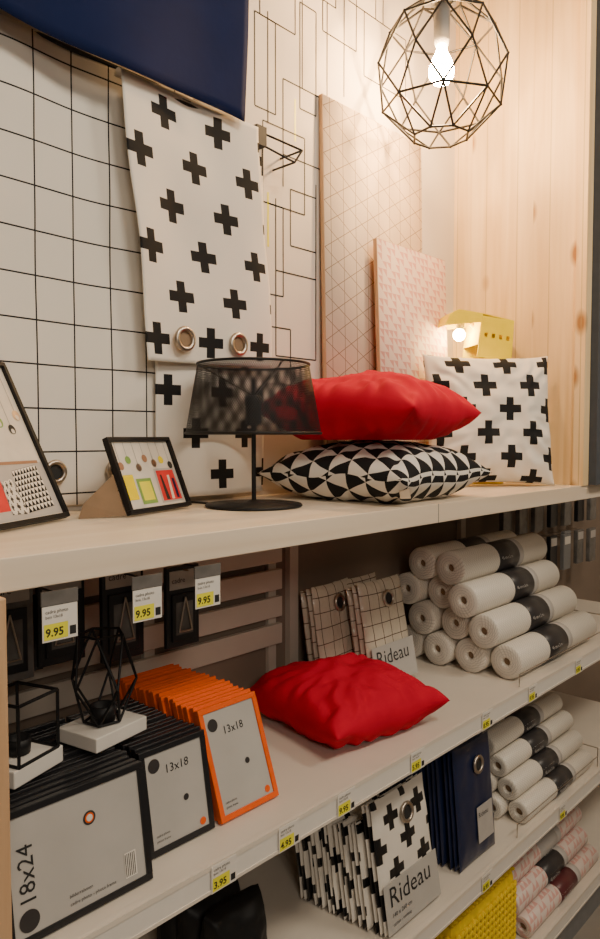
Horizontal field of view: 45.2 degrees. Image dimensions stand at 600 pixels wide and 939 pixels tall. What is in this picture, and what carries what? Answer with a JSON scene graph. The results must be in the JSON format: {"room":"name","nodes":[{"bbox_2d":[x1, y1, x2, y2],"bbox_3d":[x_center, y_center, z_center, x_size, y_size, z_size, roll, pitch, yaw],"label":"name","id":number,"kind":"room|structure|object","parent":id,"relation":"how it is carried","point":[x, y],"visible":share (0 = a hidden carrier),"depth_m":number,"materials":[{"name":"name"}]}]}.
{"room":"store","nodes":[
{"label":"store","id":0,"kind":"room"},
{"bbox_2d":[0,0,599,733],"bbox_3d":[-0.267,-0.189,1.949,0.145,3.800,7.500,2,4,43],"label":"wall","id":1,"kind":"structure","parent":0,"point":[386,553],"depth_m":2.55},
{"bbox_2d":[0,14,196,505],"bbox_3d":[-0.583,-0.411,1.460,0.025,0.988,0.970,2,4,43],"label":"curtain","id":2,"kind":"object","parent":1,"relation":"hanging from","point":[73,346],"visible":0.59,"depth_m":1.56,"materials":[{"name":"fabric"}]},
{"bbox_2d":[0,0,248,121],"bbox_3d":[-0.464,-1.248,1.432,0.023,0.792,0.985,2,4,43],"label":"curtain","id":3,"kind":"object","parent":1,"relation":"hanging from","point":[197,49],"visible":1,"depth_m":1.62,"materials":[{"name":"blue fabric"}]},
{"bbox_2d":[7,548,281,723],"bbox_3d":[-0.456,0.376,1.644,0.028,0.500,1.160,2,4,43],"label":"panel","id":4,"kind":"object","parent":1,"relation":"attached to","point":[194,656],"visible":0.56,"depth_m":1.86,"materials":[{"name":"brown laminate"}]},
{"bbox_2d":[0,588,33,682],"bbox_3d":[-0.565,0.293,1.383,0.095,0.210,0.135,-1,3,-24],"label":"pack","id":5,"kind":"object","parent":4,"relation":"hanging from","point":[19,604],"visible":0.55,"depth_m":1.35,"materials":[{"name":"black cardboard"}]},
{"bbox_2d":[33,588,42,670],"bbox_3d":[-0.573,0.304,1.451,0.105,0.220,0.053,-1,3,-26],"label":"pack","id":6,"kind":"object","parent":4,"relation":"hanging from","point":[34,593],"visible":0.12,"depth_m":1.47,"materials":[{"name":"black plastic"}]},
{"bbox_2d":[37,587,77,643],"bbox_3d":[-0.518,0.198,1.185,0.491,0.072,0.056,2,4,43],"label":"price tag","id":7,"kind":"object","parent":4,"relation":"attached to","point":[59,622],"visible":1,"depth_m":1.02,"materials":[{"name":"white paper"}]},
{"bbox_2d":[35,580,84,667],"bbox_3d":[-0.491,0.284,1.469,0.094,0.200,0.125,-1,3,-22],"label":"pack","id":8,"kind":"object","parent":4,"relation":"hanging from","point":[58,651],"visible":0.32,"depth_m":1.42,"materials":[{"name":"black cardboard"}]},
{"bbox_2d":[99,570,143,663],"bbox_3d":[-0.414,0.286,1.533,0.175,0.210,0.100,2,4,43],"label":"pack","id":9,"kind":"object","parent":4,"relation":"hanging from","point":[115,591],"visible":0.75,"depth_m":1.48,"materials":[{"name":"black cardboard"}]},
{"bbox_2d":[124,573,161,622],"bbox_3d":[-0.418,0.193,1.293,0.491,0.072,0.056,2,4,43],"label":"price tag","id":10,"kind":"object","parent":4,"relation":"attached to","point":[147,603],"visible":0.98,"depth_m":1.13,"materials":[{"name":"white paper"}]},
{"bbox_2d":[163,563,198,649],"bbox_3d":[-0.320,0.283,1.583,0.245,0.170,0.085,2,4,43],"label":"pack","id":11,"kind":"object","parent":4,"relation":"hanging from","point":[181,618],"visible":0.95,"depth_m":1.50,"materials":[{"name":"black cardboard"}]},
{"bbox_2d":[183,563,220,608],"bbox_3d":[-0.335,0.189,1.382,0.491,0.072,0.056,2,4,43],"label":"price tag","id":12,"kind":"object","parent":4,"relation":"attached to","point":[207,590],"visible":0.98,"depth_m":1.22,"materials":[{"name":"white paper"}]},
{"bbox_2d":[114,67,271,496],"bbox_3d":[-0.242,-0.412,1.767,0.059,0.958,0.467,2,4,43],"label":"curtain","id":13,"kind":"object","parent":1,"relation":"hanging from","point":[197,174],"visible":0.92,"depth_m":1.76,"materials":[{"name":"fabric"}]},
{"bbox_2d":[254,124,302,170],"bbox_3d":[-0.086,-0.858,1.833,0.185,0.083,0.239,2,4,43],"label":"wall hook","id":14,"kind":"object","parent":1,"relation":"attached to","point":[263,135],"depth_m":1.92,"materials":[{"name":"black metal"}]},
{"bbox_2d":[0,482,599,592],"bbox_3d":[0.209,0.097,1.997,0.506,0.047,2.800,2,4,43],"label":"display shelf","id":15,"kind":"object","parent":1,"relation":"attached to","point":[71,548],"visible":0.85,"depth_m":1.35,"materials":[{"name":"beige wood"}]},
{"bbox_2d":[0,362,69,530],"bbox_3d":[-0.563,-0.052,1.282,0.155,0.308,0.302,1,3,14],"label":"picture frame","id":16,"kind":"object","parent":15,"relation":"on","point":[30,494],"visible":1,"depth_m":1.37,"materials":[{"name":"black metal"}]},
{"bbox_2d":[78,437,191,518],"bbox_3d":[-0.341,0.012,1.542,0.083,0.164,0.285,1,3,27],"label":"picture frame","id":17,"kind":"object","parent":15,"relation":"on","point":[146,471],"visible":1,"depth_m":1.53,"materials":[{"name":"black metal"}]},
{"bbox_2d":[184,357,321,510],"bbox_3d":[-0.108,-0.081,1.687,0.322,0.335,0.322,2,4,43],"label":"table lamp","id":18,"kind":"object","parent":15,"relation":"on","point":[253,402],"visible":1,"depth_m":1.58,"materials":[{"name":"black metal"}]},
{"bbox_2d":[319,93,421,444],"bbox_3d":[0.249,-0.533,2.346,0.039,1.179,0.526,2,4,43],"label":"board","id":19,"kind":"object","parent":15,"relation":"on","point":[371,178],"depth_m":2.26,"materials":[{"name":"beige wood"}]},
{"bbox_2d":[258,440,491,502],"bbox_3d":[0.207,-0.005,1.954,0.469,0.157,0.469,2,4,43],"label":"cushion","id":20,"kind":"object","parent":15,"relation":"on","point":[353,470],"visible":0.96,"depth_m":1.80,"materials":[{"name":"fabric"}]},
{"bbox_2d":[262,370,480,439],"bbox_3d":[0.189,-0.170,1.922,0.455,0.182,0.455,2,3,33],"label":"cushion","id":21,"kind":"object","parent":20,"relation":"on","point":[368,404],"visible":0.92,"depth_m":1.75,"materials":[{"name":"fabric"}]},
{"bbox_2d":[399,469,410,498],"bbox_3d":[0.242,0.033,1.678,0.030,0.069,0.015,-1,3,-29],"label":"tag","id":22,"kind":"object","parent":20,"relation":"on","point":[404,494],"visible":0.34,"depth_m":1.68,"materials":[{"name":"paper"}]},
{"bbox_2d":[373,238,447,444],"bbox_3d":[0.386,-0.342,2.425,0.048,0.790,0.405,2,4,43],"label":"board","id":23,"kind":"object","parent":15,"relation":"on","point":[410,285],"visible":0.52,"depth_m":2.38,"materials":[{"name":"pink wood"}]},
{"bbox_2d":[438,309,513,483],"bbox_3d":[0.606,-0.251,2.541,0.249,0.598,0.137,0,3,-9],"label":"desk lamp","id":24,"kind":"object","parent":15,"relation":"on","point":[486,336],"visible":0.78,"depth_m":2.48,"materials":[{"name":"metal"}]},
{"bbox_2d":[422,354,553,484],"bbox_3d":[0.628,-0.165,2.397,0.441,0.436,0.177,0,3,-9],"label":"cushion","id":25,"kind":"object","parent":15,"relation":"on","point":[510,437],"visible":0.73,"depth_m":2.34,"materials":[{"name":"fabric"}]},
{"bbox_2d":[453,0,596,485],"bbox_3d":[0.775,-1.035,2.551,0.510,2.164,0.047,2,4,43],"label":"panel","id":26,"kind":"object","parent":15,"relation":"on","point":[524,183],"visible":0.83,"depth_m":2.50,"materials":[{"name":"beige wood"}]},
{"bbox_2d":[588,0,599,484],"bbox_3d":[0.920,-1.042,2.688,0.535,2.163,0.346,2,4,43],"label":"pillar","id":27,"kind":"structure","parent":15,"relation":"on","point":[594,414],"depth_m":2.41,"materials":[{"name":"paint"}]},
{"bbox_2d":[191,0,413,489],"bbox_3d":[0.060,-0.999,2.155,0.003,2.100,0.980,2,4,43],"label":"wallpaper","id":28,"kind":"object","parent":1,"relation":"attached to","point":[299,51],"visible":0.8,"depth_m":2.11},
{"bbox_2d":[41,599,599,938],"bbox_3d":[0.391,0.673,2.216,0.509,0.051,2.870,2,4,43],"label":"shelf","id":29,"kind":"object","parent":1,"relation":"attached to","point":[310,775],"visible":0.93,"depth_m":1.60,"materials":[{"name":"white wood"}]},
{"bbox_2d":[8,718,152,938],"bbox_3d":[-0.446,0.595,1.228,0.307,0.197,0.257,2,4,43],"label":"frames","id":30,"kind":"object","parent":29,"relation":"on","point":[80,840],"visible":0.8,"depth_m":1.14,"materials":[{"name":"plastic"}]},
{"bbox_2d":[7,681,62,789],"bbox_3d":[-0.463,0.430,1.182,0.094,0.129,0.110,1,3,23],"label":"candle holder","id":31,"kind":"object","parent":30,"relation":"on","point":[29,758],"visible":0.97,"depth_m":1.17,"materials":[{"name":"black metal"}]},
{"bbox_2d":[60,627,146,753],"bbox_3d":[-0.362,0.393,1.318,0.122,0.192,0.126,2,3,31],"label":"ornament","id":32,"kind":"object","parent":30,"relation":"on","point":[106,725],"visible":0.94,"depth_m":1.30,"materials":[{"name":"black metal"}]},
{"bbox_2d":[66,697,214,859],"bbox_3d":[-0.320,0.592,1.419,0.292,0.186,0.158,2,4,43],"label":"frames","id":33,"kind":"object","parent":29,"relation":"on","point":[172,752],"visible":0.63,"depth_m":1.34,"materials":[{"name":"plastic"}]},
{"bbox_2d":[115,664,278,823],"bbox_3d":[-0.230,0.574,1.561,0.365,0.208,0.164,2,4,43],"label":"frames","id":34,"kind":"object","parent":29,"relation":"on","point":[241,772],"visible":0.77,"depth_m":1.48,"materials":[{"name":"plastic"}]},
{"bbox_2d":[250,652,449,748],"bbox_3d":[0.113,0.583,1.897,0.395,0.159,0.395,-2,3,-39],"label":"cushion","id":35,"kind":"object","parent":29,"relation":"on","point":[351,698],"visible":0.95,"depth_m":1.79,"materials":[{"name":"fabric"}]},
{"bbox_2d":[300,572,417,674],"bbox_3d":[0.177,0.491,2.176,0.200,0.313,0.348,2,4,43],"label":"packs","id":36,"kind":"object","parent":29,"relation":"on","point":[364,614],"visible":0.66,"depth_m":2.14,"materials":[{"name":"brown fabric"}]},
{"bbox_2d":[211,657,582,894],"bbox_3d":[0.404,0.691,1.855,0.002,0.048,1.640,2,4,43],"label":"price tags","id":37,"kind":"object","parent":29,"relation":"attached to","point":[223,873],"visible":1,"depth_m":1.42,"materials":[{"name":"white paper"}]},
{"bbox_2d":[399,530,596,678],"bbox_3d":[0.693,0.443,2.527,0.459,0.386,0.667,2,4,43],"label":"rolls","id":38,"kind":"object","parent":29,"relation":"on","point":[487,600],"visible":0.99,"depth_m":2.37,"materials":[{"name":"white paper"}]},
{"bbox_2d":[138,690,599,938],"bbox_3d":[0.391,1.132,2.237,0.509,0.051,2.870,2,4,43],"label":"shelf","id":39,"kind":"object","parent":1,"relation":"attached to","point":[288,916],"visible":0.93,"depth_m":1.97,"materials":[{"name":"white wood"}]},
{"bbox_2d":[156,879,266,938],"bbox_3d":[-0.200,1.030,1.614,0.266,0.200,0.158,2,4,43],"label":"bundle","id":40,"kind":"object","parent":39,"relation":"on","point":[230,912],"visible":0.59,"depth_m":1.55,"materials":[{"name":"black fabric"}]},
{"bbox_2d":[295,772,440,937],"bbox_3d":[0.174,0.964,1.891,0.298,0.315,0.258,2,4,43],"label":"packs","id":41,"kind":"object","parent":39,"relation":"on","point":[375,864],"visible":0.94,"depth_m":1.80,"materials":[{"name":"fabric"}]},
{"bbox_2d":[379,731,494,872],"bbox_3d":[0.363,0.942,2.163,0.404,0.336,0.204,2,3,36],"label":"packs","id":42,"kind":"object","parent":39,"relation":"on","point":[457,786],"visible":0.38,"depth_m":2.03,"materials":[{"name":"fabric"}]},
{"bbox_2d":[482,801,566,893],"bbox_3d":[0.395,1.151,1.865,0.002,0.048,1.448,2,4,43],"label":"price tags","id":43,"kind":"object","parent":39,"relation":"attached to","point":[487,878],"visible":1,"depth_m":2.01,"materials":[{"name":"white paper"}]},
{"bbox_2d":[477,692,592,823],"bbox_3d":[0.744,0.967,2.526,0.376,0.260,0.552,2,4,43],"label":"rolls","id":44,"kind":"object","parent":39,"relation":"on","point":[533,750],"visible":0.66,"depth_m":2.40,"materials":[{"name":"white paper"}]},
{"bbox_2d":[517,610,599,836],"bbox_3d":[0.736,0.818,2.565,0.437,0.550,0.704,2,4,43],"label":"divider","id":45,"kind":"object","parent":39,"relation":"on","point":[574,610],"visible":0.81,"depth_m":2.38,"materials":[{"name":"metal"}]},
{"bbox_2d":[285,518,465,664],"bbox_3d":[0.303,0.587,2.476,0.020,1.022,0.995,2,4,43],"label":"rail","id":46,"kind":"object","parent":1,"relation":"attached to","point":[291,553],"visible":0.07,"depth_m":2.11,"materials":[{"name":"grey paint"}]},
{"bbox_2d":[499,497,595,569],"bbox_3d":[1.094,0.274,3.228,0.136,0.360,0.875,2,4,43],"label":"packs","id":47,"kind":"object","parent":1,"relation":"attached to","point":[537,513],"visible":0.45,"depth_m":3.24},
{"bbox_2d":[515,786,599,938],"bbox_3d":[0.391,1.522,2.255,0.509,0.051,2.870,2,4,43],"label":"shelf","id":48,"kind":"object","parent":1,"relation":"attached to","point":[551,928],"visible":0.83,"depth_m":2.58,"materials":[{"name":"white wood"}]},
{"bbox_2d":[435,866,516,938],"bbox_3d":[0.420,1.369,2.241,0.370,0.258,0.396,2,4,43],"label":"knit throw","id":49,"kind":"object","parent":48,"relation":"on","point":[492,915],"visible":0.28,"depth_m":2.14,"materials":[{"name":"fabric"}]},
{"bbox_2d":[512,806,598,937],"bbox_3d":[0.796,1.385,2.601,0.375,0.197,0.601,2,4,43],"label":"rolls","id":50,"kind":"object","parent":48,"relation":"on","point":[551,869],"visible":0.34,"depth_m":2.47,"materials":[{"name":"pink paper"}]},
{"bbox_2d":[573,784,599,938],"bbox_3d":[1.364,1.803,0.521,4.600,0.050,7.500,2,4,43],"label":"floor","id":51,"kind":"structure","parent":0,"point":[590,929],"depth_m":2.64,"materials":[{"name":"tile"}]},
{"bbox_2d":[0,596,11,938],"bbox_3d":[-0.425,0.962,0.990,0.060,1.588,0.046,2,4,43],"label":"wooden post","id":52,"kind":"object","parent":51,"relation":"on","point":[5,849],"visible":1,"depth_m":0.96,"materials":[{"name":"brown wood"}]},
{"bbox_2d":[556,886,599,938],"bbox_3d":[0.540,1.631,2.121,0.015,0.150,2.870,2,4,43],"label":"shelf kickboard","id":53,"kind":"object","parent":51,"relation":"on","point":[591,905],"visible":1,"depth_m":2.64,"materials":[{"name":"grey paint"}]},
{"bbox_3d":[1.364,-2.043,0.346,4.600,0.050,7.500,2,4,43],"label":"ceiling","id":54,"kind":"structure","parent":0,"visible":0},
{"bbox_2d":[377,0,509,149],"bbox_3d":[0.426,-1.549,2.151,0.379,1.099,0.379,-2,3,-36],"label":"pendant lamp","id":55,"kind":"object","parent":54,"relation":"hanging from","point":[441,69],"visible":1,"depth_m":2.14,"materials":[{"name":"black metal"}]}
]}

